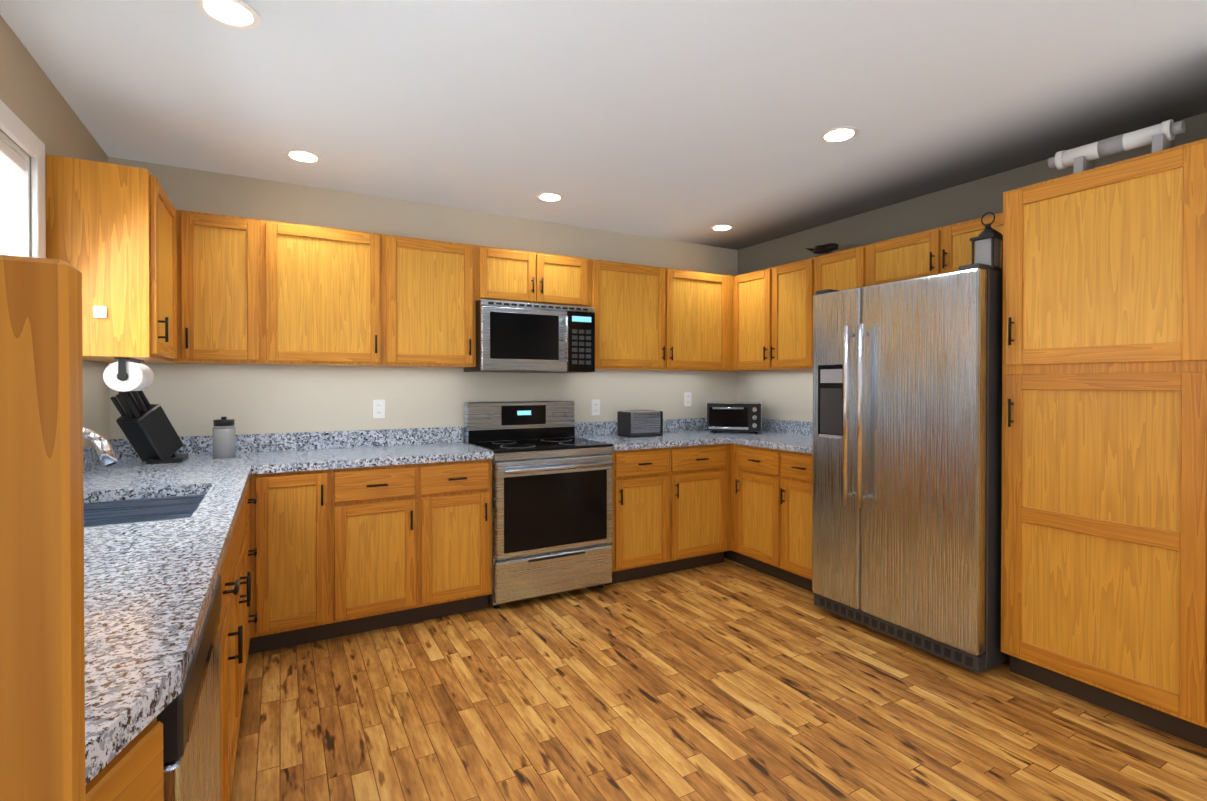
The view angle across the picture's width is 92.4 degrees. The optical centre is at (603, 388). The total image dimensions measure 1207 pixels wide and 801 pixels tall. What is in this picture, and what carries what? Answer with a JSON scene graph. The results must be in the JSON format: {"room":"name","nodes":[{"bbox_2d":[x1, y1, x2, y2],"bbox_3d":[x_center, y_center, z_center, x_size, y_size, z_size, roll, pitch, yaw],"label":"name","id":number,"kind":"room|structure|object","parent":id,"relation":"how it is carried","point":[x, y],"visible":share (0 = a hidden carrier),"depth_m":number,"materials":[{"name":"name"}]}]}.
{"room":"kitchen","nodes":[
{"label":"kitchen","id":0,"kind":"room"},
{"bbox_2d":[0,15,109,447],"bbox_3d":[-1.026,0.072,0.169,0.120,2.440,6.248,0,1,-29],"label":"wall","id":1,"kind":"structure","parent":0,"point":[33,100],"depth_m":2.19,"materials":[{"name":"paint"}]},
{"bbox_2d":[0,99,45,257],"bbox_3d":[-1.816,-0.382,1.645,0.178,0.985,0.990,0,1,-29],"label":"window unit","id":2,"kind":"structure","parent":1,"relation":"in","point":[19,132],"depth_m":1.98,"materials":[{"name":"white"}]},
{"bbox_2d":[0,139,25,255],"bbox_3d":[-1.807,-0.395,1.649,0.030,0.772,0.758,0,1,-29],"label":"window blinds","id":3,"kind":"object","parent":2,"relation":"attached to","point":[12,159],"visible":0.42,"depth_m":1.89,"materials":[{"name":"white plastic"}]},
{"bbox_2d":[46,154,179,363],"bbox_3d":[-2.115,-0.497,2.609,0.354,0.740,0.912,0,1,-29],"label":"upper cabinet","id":4,"kind":"object","parent":1,"relation":"attached to","point":[111,233],"visible":0.98,"depth_m":2.24,"materials":[{"name":"brown wood"}]},
{"bbox_2d":[103,358,153,391],"bbox_3d":[-1.998,-0.057,2.444,0.124,0.136,0.284,0,1,-29],"label":"paper towel holder","id":5,"kind":"object","parent":4,"relation":"attached to","point":[125,374],"visible":1,"depth_m":2.34,"materials":[{"name":"white paper"}]},
{"bbox_2d":[108,157,737,441],"bbox_3d":[-0.704,0.042,3.995,4.412,2.440,0.120,0,1,-29],"label":"wall","id":6,"kind":"structure","parent":0,"point":[194,399],"depth_m":3.58,"materials":[{"name":"paint"}]},
{"bbox_2d":[174,210,281,364],"bbox_3d":[-1.961,-0.500,3.035,0.439,0.740,0.320,0,1,-29],"label":"upper cabinet","id":7,"kind":"object","parent":6,"relation":"attached to","point":[250,291],"depth_m":2.91,"materials":[{"name":"brown wood"}]},
{"bbox_2d":[282,222,397,366],"bbox_3d":[-1.570,-0.502,3.253,0.724,0.740,0.320,0,1,-29],"label":"upper cabinet","id":8,"kind":"object","parent":6,"relation":"attached to","point":[340,286],"depth_m":3.15,"materials":[{"name":"brown wood"}]},
{"bbox_2d":[372,400,384,418],"bbox_3d":[-1.376,0.125,3.547,0.072,0.116,0.009,0,1,-29],"label":"electrical outlet","id":9,"kind":"object","parent":6,"relation":"attached to","point":[378,409],"visible":1,"depth_m":3.54,"materials":[{"name":"white plastic"}]},
{"bbox_2d":[398,236,481,367],"bbox_3d":[-1.111,-0.504,3.509,0.605,0.740,0.320,0,1,-29],"label":"upper cabinet","id":10,"kind":"object","parent":6,"relation":"attached to","point":[440,282],"depth_m":3.41,"materials":[{"name":"brown wood"}]},
{"bbox_2d":[478,246,593,307],"bbox_3d":[-0.507,-0.709,3.844,0.777,0.335,0.320,0,1,-29],"label":"upper cabinet","id":11,"kind":"object","parent":6,"relation":"attached to","point":[507,274],"depth_m":3.71,"materials":[{"name":"brown wood"}]},
{"bbox_2d":[464,299,594,372],"bbox_3d":[-0.472,-0.322,3.784,0.767,0.427,0.445,0,1,-29],"label":"over-the-range microwave","id":12,"kind":"object","parent":11,"relation":"attached to","point":[517,337],"visible":1,"depth_m":3.61,"materials":[{"name":"silver metal"}]},
{"bbox_2d":[591,400,599,414],"bbox_3d":[-0.057,0.140,4.282,0.072,0.116,0.009,0,1,-29],"label":"electrical outlet","id":13,"kind":"object","parent":6,"relation":"attached to","point":[595,407],"visible":1,"depth_m":4.28,"materials":[{"name":"white plastic"}]},
{"bbox_2d":[594,259,734,370],"bbox_3d":[0.397,-0.511,4.350,1.294,0.740,0.320,0,1,-29],"label":"upper cabinet","id":14,"kind":"object","parent":6,"relation":"attached to","point":[647,317],"depth_m":4.18,"materials":[{"name":"brown wood"}]},
{"bbox_2d":[684,392,691,406],"bbox_3d":[0.685,0.086,4.696,0.072,0.116,0.009,0,1,-29],"label":"electrical outlet","id":15,"kind":"object","parent":6,"relation":"attached to","point":[687,398],"visible":1,"depth_m":4.69,"materials":[{"name":"white plastic"}]},
{"bbox_2d":[0,0,1206,249],"bbox_3d":[0.848,-1.206,1.205,4.412,0.100,6.488,0,1,-29],"label":"ceiling","id":16,"kind":"structure","parent":0,"point":[686,120],"depth_m":2.29,"materials":[{"name":"paint"}]},
{"bbox_2d":[195,0,260,28],"bbox_3d":[-1.152,-1.157,1.780,0.170,0.006,0.170,0,1,-29],"label":"recessed light","id":17,"kind":"object","parent":16,"relation":"in","point":[238,14],"visible":1,"depth_m":1.78,"materials":[{"name":"white"}]},
{"bbox_2d":[284,149,321,162],"bbox_3d":[-1.507,-1.166,2.910,0.170,0.006,0.170,0,1,-29],"label":"recessed light","id":18,"kind":"object","parent":16,"relation":"in","point":[304,156],"visible":1,"depth_m":2.90,"materials":[{"name":"white"}]},
{"bbox_2d":[536,192,563,201],"bbox_3d":[-0.327,-1.171,3.545,0.170,0.006,0.170,0,1,-29],"label":"recessed light","id":19,"kind":"object","parent":16,"relation":"in","point":[550,197],"visible":1,"depth_m":3.54,"materials":[{"name":"white"}]},
{"bbox_2d":[710,224,733,230],"bbox_3d":[0.868,-1.177,4.235,0.170,0.006,0.170,0,1,-29],"label":"recessed light","id":20,"kind":"object","parent":16,"relation":"in","point":[722,227],"visible":1,"depth_m":4.22,"materials":[{"name":"white"}]},
{"bbox_2d":[819,126,858,142],"bbox_3d":[1.083,-1.164,2.660,0.170,0.006,0.170,0,1,-29],"label":"recessed light","id":21,"kind":"object","parent":16,"relation":"in","point":[840,134],"visible":1,"depth_m":2.65,"materials":[{"name":"white"}]},
{"bbox_2d":[231,558,1206,800],"bbox_3d":[0.848,1.334,1.225,4.412,0.100,6.488,0,1,-29],"label":"floor","id":22,"kind":"structure","parent":0,"point":[728,680],"depth_m":2.25,"materials":[{"name":"brown wood"}]},
{"bbox_2d":[0,255,85,800],"bbox_3d":[-0.578,0.612,0.168,0.652,1.360,0.030,0,1,-29],"label":"end panel","id":23,"kind":"object","parent":22,"relation":"on","point":[42,700],"visible":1,"depth_m":0.30,"materials":[{"name":"brown wood"}]},
{"bbox_2d":[86,716,163,800],"bbox_3d":[-0.729,0.853,0.429,0.641,0.874,0.480,0,1,-29],"label":"base cabinet","id":24,"kind":"object","parent":22,"relation":"on","point":[132,770],"visible":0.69,"depth_m":0.70,"materials":[{"name":"brown wood"}]},
{"bbox_2d":[157,575,220,800],"bbox_3d":[-0.991,0.850,0.901,0.624,0.873,0.594,0,1,-29],"label":"dishwasher","id":25,"kind":"object","parent":22,"relation":"on","point":[188,717],"visible":0.23,"depth_m":0.96,"materials":[{"name":"silver metal"}]},
{"bbox_2d":[219,480,257,800],"bbox_3d":[-1.667,0.840,2.129,0.658,0.874,2.205,0,1,-29],"label":"base cabinet","id":26,"kind":"object","parent":22,"relation":"on","point":[234,622],"visible":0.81,"depth_m":1.79,"materials":[{"name":"brown wood"}]},
{"bbox_2d":[83,434,255,784],"bbox_3d":[-1.408,0.441,1.634,0.632,0.350,3.317,0,1,-29],"label":"countertop","id":27,"kind":"structure","parent":26,"relation":"on","point":[157,537],"depth_m":1.18,"materials":[{"name":"stone"}]},
{"bbox_2d":[83,426,117,466],"bbox_3d":[-1.625,0.235,1.725,0.278,0.258,0.118,0,1,-29],"label":"sink faucet","id":28,"kind":"object","parent":27,"relation":"on","point":[105,452],"visible":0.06,"depth_m":1.76,"materials":[{"name":"silver metal"}]},
{"bbox_2d":[110,390,188,463],"bbox_3d":[-2.165,0.168,2.768,0.256,0.376,0.341,0,1,-29],"label":"knife block","id":29,"kind":"object","parent":27,"relation":"on","point":[148,430],"visible":0.88,"depth_m":2.71,"materials":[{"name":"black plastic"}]},
{"bbox_2d":[212,417,235,458],"bbox_3d":[-1.952,0.249,2.980,0.100,0.210,0.100,0,1,-29],"label":"canister","id":30,"kind":"object","parent":27,"relation":"on","point":[223,437],"visible":1,"depth_m":2.94,"materials":[{"name":"grey metal"}]},
{"bbox_2d":[248,468,347,653],"bbox_3d":[-1.623,0.832,3.058,0.427,0.874,0.625,0,1,-29],"label":"base cabinet","id":31,"kind":"object","parent":22,"relation":"on","point":[344,551],"depth_m":2.80,"materials":[{"name":"brown wood"}]},
{"bbox_2d":[348,462,435,634],"bbox_3d":[-1.312,0.831,3.232,0.554,0.874,0.625,0,1,-29],"label":"base cabinet","id":32,"kind":"object","parent":22,"relation":"on","point":[392,508],"depth_m":3.01,"materials":[{"name":"brown wood"}]},
{"bbox_2d":[436,459,491,617],"bbox_3d":[-0.980,0.830,3.417,0.474,0.874,0.625,0,1,-29],"label":"base cabinet","id":33,"kind":"object","parent":22,"relation":"on","point":[463,488],"depth_m":3.19,"materials":[{"name":"brown wood"}]},
{"bbox_2d":[464,401,613,608],"bbox_3d":[-0.411,0.677,3.682,0.767,1.175,0.698,0,1,-29],"label":"range","id":34,"kind":"object","parent":22,"relation":"on","point":[552,503],"visible":0.98,"depth_m":3.46,"materials":[{"name":"silver metal"}]},
{"bbox_2d":[605,446,683,584],"bbox_3d":[0.130,0.825,4.037,0.511,0.874,0.625,0,1,-29],"label":"base cabinet","id":35,"kind":"object","parent":22,"relation":"on","point":[648,484],"depth_m":3.78,"materials":[{"name":"brown wood"}]},
{"bbox_2d":[680,443,730,570],"bbox_3d":[0.502,0.823,4.244,0.609,0.874,0.625,0,1,-29],"label":"base cabinet","id":36,"kind":"object","parent":22,"relation":"on","point":[705,500],"depth_m":4.02,"materials":[{"name":"brown wood"}]},
{"bbox_2d":[252,419,730,473],"bbox_3d":[-0.519,0.320,3.667,2.900,0.140,0.632,0,1,-29],"label":"countertop","id":37,"kind":"structure","parent":36,"relation":"on","point":[292,452],"depth_m":3.38,"materials":[{"name":"stone"}]},
{"bbox_2d":[617,410,662,437],"bbox_3d":[0.277,0.251,4.229,0.312,0.186,0.174,0,1,-29],"label":"toaster","id":38,"kind":"object","parent":37,"relation":"on","point":[639,423],"visible":1,"depth_m":4.15,"materials":[{"name":"silver metal"}]},
{"bbox_2d":[724,443,812,591],"bbox_3d":[1.211,0.824,4.169,0.658,0.874,1.448,0,1,-29],"label":"base cabinet","id":39,"kind":"object","parent":22,"relation":"on","point":[771,512],"visible":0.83,"depth_m":3.78,"materials":[{"name":"brown wood"}]},
{"bbox_2d":[679,418,812,453],"bbox_3d":[1.223,0.316,4.171,0.632,0.140,1.448,0,1,-29],"label":"countertop","id":40,"kind":"structure","parent":39,"relation":"on","point":[791,435],"depth_m":4.30,"materials":[{"name":"stone"}]},
{"bbox_2d":[707,401,761,433],"bbox_3d":[1.028,0.224,4.542,0.410,0.235,0.353,0,0,16],"label":"toaster oven","id":41,"kind":"object","parent":40,"relation":"on","point":[736,416],"visible":1,"depth_m":4.41,"materials":[{"name":"black metal"}]},
{"bbox_2d":[812,263,1009,672],"bbox_3d":[1.701,0.358,3.072,0.815,1.822,0.903,0,1,-29],"label":"refrigerator","id":42,"kind":"object","parent":22,"relation":"on","point":[907,465],"visible":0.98,"depth_m":2.77,"materials":[{"name":"silver metal"}]},
{"bbox_2d":[970,212,1002,270],"bbox_3d":[1.752,-0.666,2.639,0.120,0.276,0.120,0,1,-29],"label":"decorative lantern","id":43,"kind":"object","parent":42,"relation":"on","point":[988,240],"visible":0.94,"depth_m":2.62,"materials":[{"name":"black metal"}]},
{"bbox_2d":[1001,138,1206,748],"bbox_3d":[2.179,0.204,2.409,0.678,2.140,0.675,0,1,-29],"label":"pantry cabinet","id":44,"kind":"object","parent":22,"relation":"on","point":[1104,489],"visible":1,"depth_m":2.22,"materials":[{"name":"brown wood"}]},
{"bbox_2d":[1048,119,1185,172],"bbox_3d":[1.995,-0.926,2.272,0.100,0.122,0.412,0,1,-29],"label":"tube","id":45,"kind":"object","parent":44,"relation":"on","point":[1160,136],"visible":1,"depth_m":2.23,"materials":[{"name":"white plastic"}]},
{"bbox_2d":[737,112,1206,421],"bbox_3d":[2.722,0.056,2.261,0.120,2.440,6.248,0,1,-29],"label":"wall","id":46,"kind":"structure","parent":0,"point":[783,394],"depth_m":3.82,"materials":[{"name":"paint"}]},
{"bbox_2d":[731,260,812,371],"bbox_3d":[1.359,-0.510,4.241,0.320,0.740,0.837,0,1,-29],"label":"upper cabinet","id":47,"kind":"object","parent":46,"relation":"attached to","point":[773,318],"depth_m":4.20,"materials":[{"name":"brown wood"}]},
{"bbox_2d":[806,243,838,256],"bbox_3d":[1.456,-0.922,3.865,0.180,0.088,0.265,0,1,-29],"label":"figurine","id":48,"kind":"object","parent":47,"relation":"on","point":[824,248],"visible":0.98,"depth_m":3.81,"materials":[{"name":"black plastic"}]},
{"bbox_2d":[803,246,862,368],"bbox_3d":[1.610,-0.507,3.791,0.320,0.740,0.442,0,1,-29],"label":"upper cabinet","id":49,"kind":"object","parent":46,"relation":"attached to","point":[841,270],"depth_m":3.78,"materials":[{"name":"brown wood"}]},
{"bbox_2d":[863,213,1002,286],"bbox_3d":[1.943,-0.722,3.193,0.320,0.300,0.928,0,1,-29],"label":"upper cabinet","id":50,"kind":"object","parent":46,"relation":"attached to","point":[941,250],"depth_m":3.19,"materials":[{"name":"brown wood"}]}
]}

